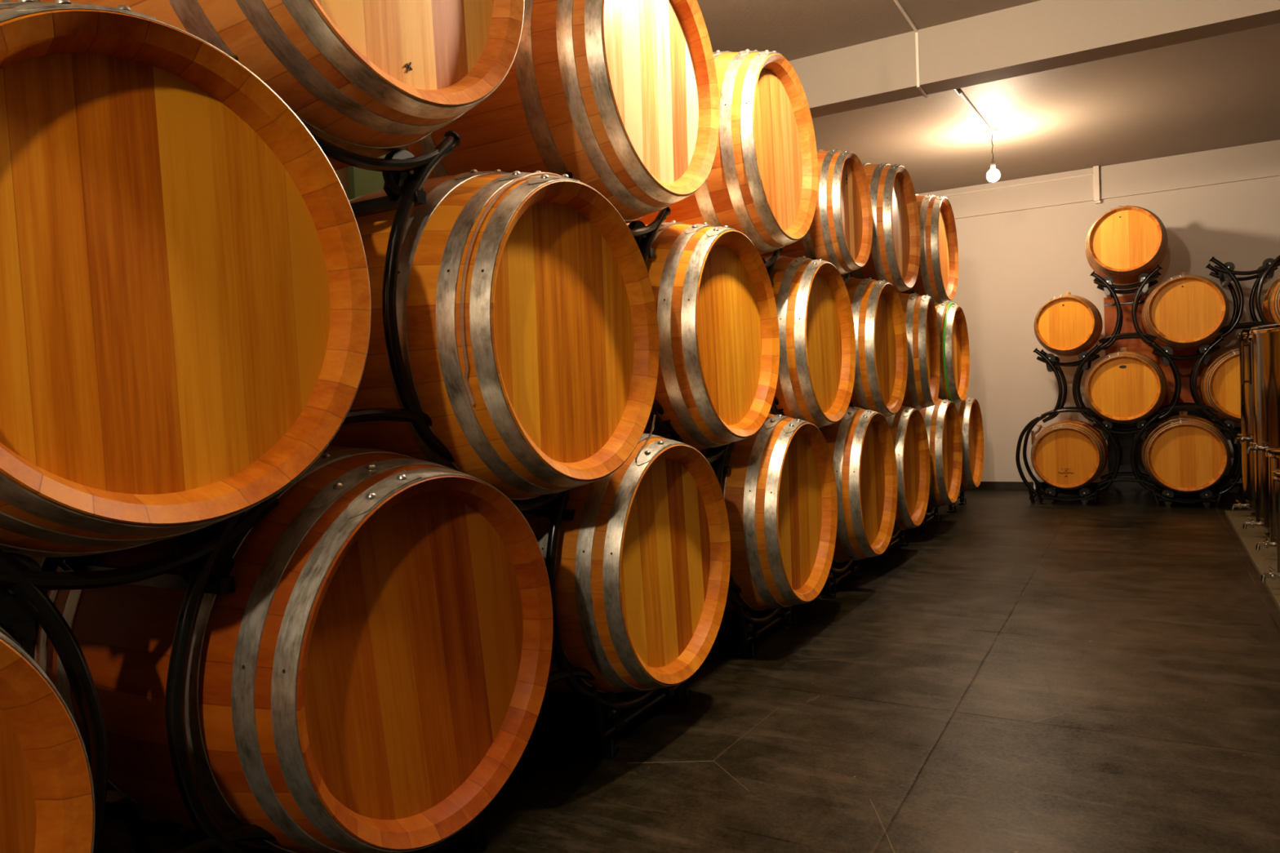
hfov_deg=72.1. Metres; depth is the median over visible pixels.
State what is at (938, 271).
wine barrel
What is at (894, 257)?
wine barrel
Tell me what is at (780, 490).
wine barrel
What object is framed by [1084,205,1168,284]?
barrel
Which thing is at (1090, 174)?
conduit
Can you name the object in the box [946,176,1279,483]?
wall
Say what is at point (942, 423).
wine barrel
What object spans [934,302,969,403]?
wine barrel
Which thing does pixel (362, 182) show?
wall panel
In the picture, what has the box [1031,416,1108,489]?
barrel
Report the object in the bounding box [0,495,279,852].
rack
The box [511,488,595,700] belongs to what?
rack
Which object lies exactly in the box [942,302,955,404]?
hoop
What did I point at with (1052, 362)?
rack
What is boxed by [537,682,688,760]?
rack
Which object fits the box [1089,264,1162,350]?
rack
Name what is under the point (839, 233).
wine barrel
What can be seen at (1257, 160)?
trim
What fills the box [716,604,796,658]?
rack
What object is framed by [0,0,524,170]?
wine barrel
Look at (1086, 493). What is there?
rack
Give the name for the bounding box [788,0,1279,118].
beam
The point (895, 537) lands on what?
rack
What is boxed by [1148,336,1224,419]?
rack
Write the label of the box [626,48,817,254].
wine barrel
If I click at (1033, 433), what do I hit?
tap
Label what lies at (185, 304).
wine barrel
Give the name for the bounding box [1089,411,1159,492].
rack
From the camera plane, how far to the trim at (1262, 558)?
5.22 m
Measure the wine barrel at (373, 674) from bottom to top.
0.899 m
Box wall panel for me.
[347,155,386,199]
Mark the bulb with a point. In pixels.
(993, 175)
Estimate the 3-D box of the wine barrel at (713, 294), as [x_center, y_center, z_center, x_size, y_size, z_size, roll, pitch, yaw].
[-0.006,-0.334,3.437,0.880,0.929,0.914,-1,4,30]
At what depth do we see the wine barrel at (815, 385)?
4.08 m
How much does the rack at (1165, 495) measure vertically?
0.146 m
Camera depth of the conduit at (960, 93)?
6.26 m
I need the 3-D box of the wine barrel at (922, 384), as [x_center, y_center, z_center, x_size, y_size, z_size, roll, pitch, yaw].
[1.639,-0.517,6.277,0.868,0.890,0.876,-2,2,25]
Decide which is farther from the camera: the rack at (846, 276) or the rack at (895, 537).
the rack at (895, 537)
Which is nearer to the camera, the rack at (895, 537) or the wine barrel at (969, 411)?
the rack at (895, 537)
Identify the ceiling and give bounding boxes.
[697,0,1279,194]
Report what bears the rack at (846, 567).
on the floor
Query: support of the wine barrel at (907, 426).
on the rack at (895, 537)
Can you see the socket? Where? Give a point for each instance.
(993, 165)
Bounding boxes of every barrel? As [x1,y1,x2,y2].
[0,0,371,557]
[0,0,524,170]
[0,626,95,852]
[34,445,552,852]
[328,168,658,500]
[385,0,719,222]
[520,433,730,693]
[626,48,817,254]
[626,220,779,450]
[698,413,837,611]
[760,149,872,275]
[762,255,855,427]
[819,406,897,563]
[840,162,920,293]
[841,276,907,417]
[884,405,929,531]
[897,292,939,409]
[901,194,958,306]
[918,398,962,508]
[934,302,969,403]
[955,396,983,491]
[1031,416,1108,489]
[1033,292,1102,356]
[1083,346,1166,424]
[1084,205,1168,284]
[1140,411,1231,493]
[1142,271,1229,350]
[1199,347,1240,422]
[1262,276,1279,324]
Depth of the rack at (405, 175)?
1.98 m
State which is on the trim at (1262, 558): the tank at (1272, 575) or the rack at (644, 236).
the tank at (1272, 575)
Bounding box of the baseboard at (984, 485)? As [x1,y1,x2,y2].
[973,481,1242,492]
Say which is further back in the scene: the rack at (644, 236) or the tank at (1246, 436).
the tank at (1246, 436)
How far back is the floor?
2.86 m
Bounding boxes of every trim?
[917,139,1279,219]
[1225,510,1279,612]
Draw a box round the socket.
[990,160,995,168]
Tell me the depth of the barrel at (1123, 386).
7.20 m
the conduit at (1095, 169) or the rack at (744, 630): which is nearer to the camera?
the rack at (744, 630)
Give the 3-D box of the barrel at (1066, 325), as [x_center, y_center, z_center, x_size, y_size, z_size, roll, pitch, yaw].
[3.745,-0.893,7.694,0.529,0.556,0.788,-1,2,30]
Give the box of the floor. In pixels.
[97,488,1279,852]
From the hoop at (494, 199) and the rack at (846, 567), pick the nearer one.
the hoop at (494, 199)
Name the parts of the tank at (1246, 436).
lid, tank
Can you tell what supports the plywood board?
on the floor
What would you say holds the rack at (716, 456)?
on the rack at (605, 707)
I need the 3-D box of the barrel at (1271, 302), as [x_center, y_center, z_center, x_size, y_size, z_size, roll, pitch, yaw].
[5.259,-0.974,6.889,0.615,0.647,0.917,-1,2,30]
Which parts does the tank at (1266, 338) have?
lid, tank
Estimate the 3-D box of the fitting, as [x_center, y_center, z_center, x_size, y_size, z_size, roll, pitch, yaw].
[3.739,0.305,8.247,0.125,0.665,0.037,-1,2,30]
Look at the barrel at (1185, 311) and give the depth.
6.96 m
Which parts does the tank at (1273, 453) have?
lid, tank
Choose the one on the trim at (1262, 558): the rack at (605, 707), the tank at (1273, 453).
the tank at (1273, 453)
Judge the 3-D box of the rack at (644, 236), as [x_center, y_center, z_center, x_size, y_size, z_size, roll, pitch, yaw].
[-0.263,-0.354,2.970,0.543,0.805,0.640,-1,2,30]
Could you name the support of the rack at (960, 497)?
on the floor
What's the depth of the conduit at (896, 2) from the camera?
4.84 m
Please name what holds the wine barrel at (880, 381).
on the rack
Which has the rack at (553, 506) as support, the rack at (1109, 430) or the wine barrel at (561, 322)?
the wine barrel at (561, 322)
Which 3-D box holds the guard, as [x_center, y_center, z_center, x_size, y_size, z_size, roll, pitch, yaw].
[3.519,0.279,7.901,0.208,0.754,0.533,-1,2,30]
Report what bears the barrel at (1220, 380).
on the rack at (1228, 428)
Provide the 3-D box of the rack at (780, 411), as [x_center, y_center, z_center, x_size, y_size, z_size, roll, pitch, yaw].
[0.587,0.292,4.413,0.543,0.805,0.640,-1,2,30]
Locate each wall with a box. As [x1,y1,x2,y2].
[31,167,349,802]
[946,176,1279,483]
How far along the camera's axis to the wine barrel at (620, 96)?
2.61 m
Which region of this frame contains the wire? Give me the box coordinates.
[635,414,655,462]
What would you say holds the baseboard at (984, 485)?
attached to the wall at (1011, 264)
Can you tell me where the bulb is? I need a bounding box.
[985,128,999,182]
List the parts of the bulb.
cord, glass bulb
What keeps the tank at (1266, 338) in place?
on the trim at (1262, 558)
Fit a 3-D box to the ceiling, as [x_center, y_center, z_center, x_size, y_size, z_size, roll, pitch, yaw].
[2.034,-2.190,2.249,6.900,0.150,13.021,-1,2,30]
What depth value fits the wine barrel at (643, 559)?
2.68 m
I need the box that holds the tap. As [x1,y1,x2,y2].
[1031,423,1044,444]
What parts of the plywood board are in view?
panel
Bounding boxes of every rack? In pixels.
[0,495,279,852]
[231,54,461,462]
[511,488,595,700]
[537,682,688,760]
[564,172,671,435]
[662,419,741,607]
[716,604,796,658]
[722,226,782,414]
[777,408,821,429]
[810,257,851,406]
[821,560,862,599]
[877,529,908,559]
[916,507,941,533]
[946,491,966,512]
[1033,344,1102,422]
[1035,481,1101,505]
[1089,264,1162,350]
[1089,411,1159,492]
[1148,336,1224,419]
[1151,482,1222,507]
[1205,254,1279,338]
[1205,413,1241,494]
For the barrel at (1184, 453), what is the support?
on the rack at (1165, 495)
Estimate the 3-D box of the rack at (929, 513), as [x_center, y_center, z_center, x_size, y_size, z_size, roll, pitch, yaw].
[1.974,0.655,6.792,0.576,0.223,0.618,-1,2,30]
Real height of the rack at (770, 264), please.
0.805 m
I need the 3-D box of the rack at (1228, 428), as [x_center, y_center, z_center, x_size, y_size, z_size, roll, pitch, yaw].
[4.896,0.203,7.102,0.523,0.654,0.548,-1,2,30]
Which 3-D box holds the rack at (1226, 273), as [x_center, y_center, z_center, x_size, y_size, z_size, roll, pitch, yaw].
[4.859,-1.035,7.049,0.523,0.654,0.548,-1,2,30]
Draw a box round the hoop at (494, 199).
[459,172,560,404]
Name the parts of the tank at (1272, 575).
valve handle, lid, tank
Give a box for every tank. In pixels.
[1231,328,1255,512]
[1242,323,1279,532]
[1255,445,1279,550]
[1260,467,1279,582]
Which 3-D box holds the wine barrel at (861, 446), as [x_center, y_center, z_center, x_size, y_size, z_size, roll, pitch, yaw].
[0.895,0.305,4.899,0.880,0.903,0.888,-1,2,30]
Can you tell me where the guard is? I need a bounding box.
[1015,415,1045,502]
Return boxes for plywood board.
[1103,293,1212,492]
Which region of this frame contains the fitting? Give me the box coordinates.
[1031,423,1044,489]
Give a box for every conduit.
[893,0,959,97]
[935,173,1093,197]
[958,90,991,132]
[1093,165,1101,204]
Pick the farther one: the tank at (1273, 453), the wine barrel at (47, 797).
the tank at (1273, 453)

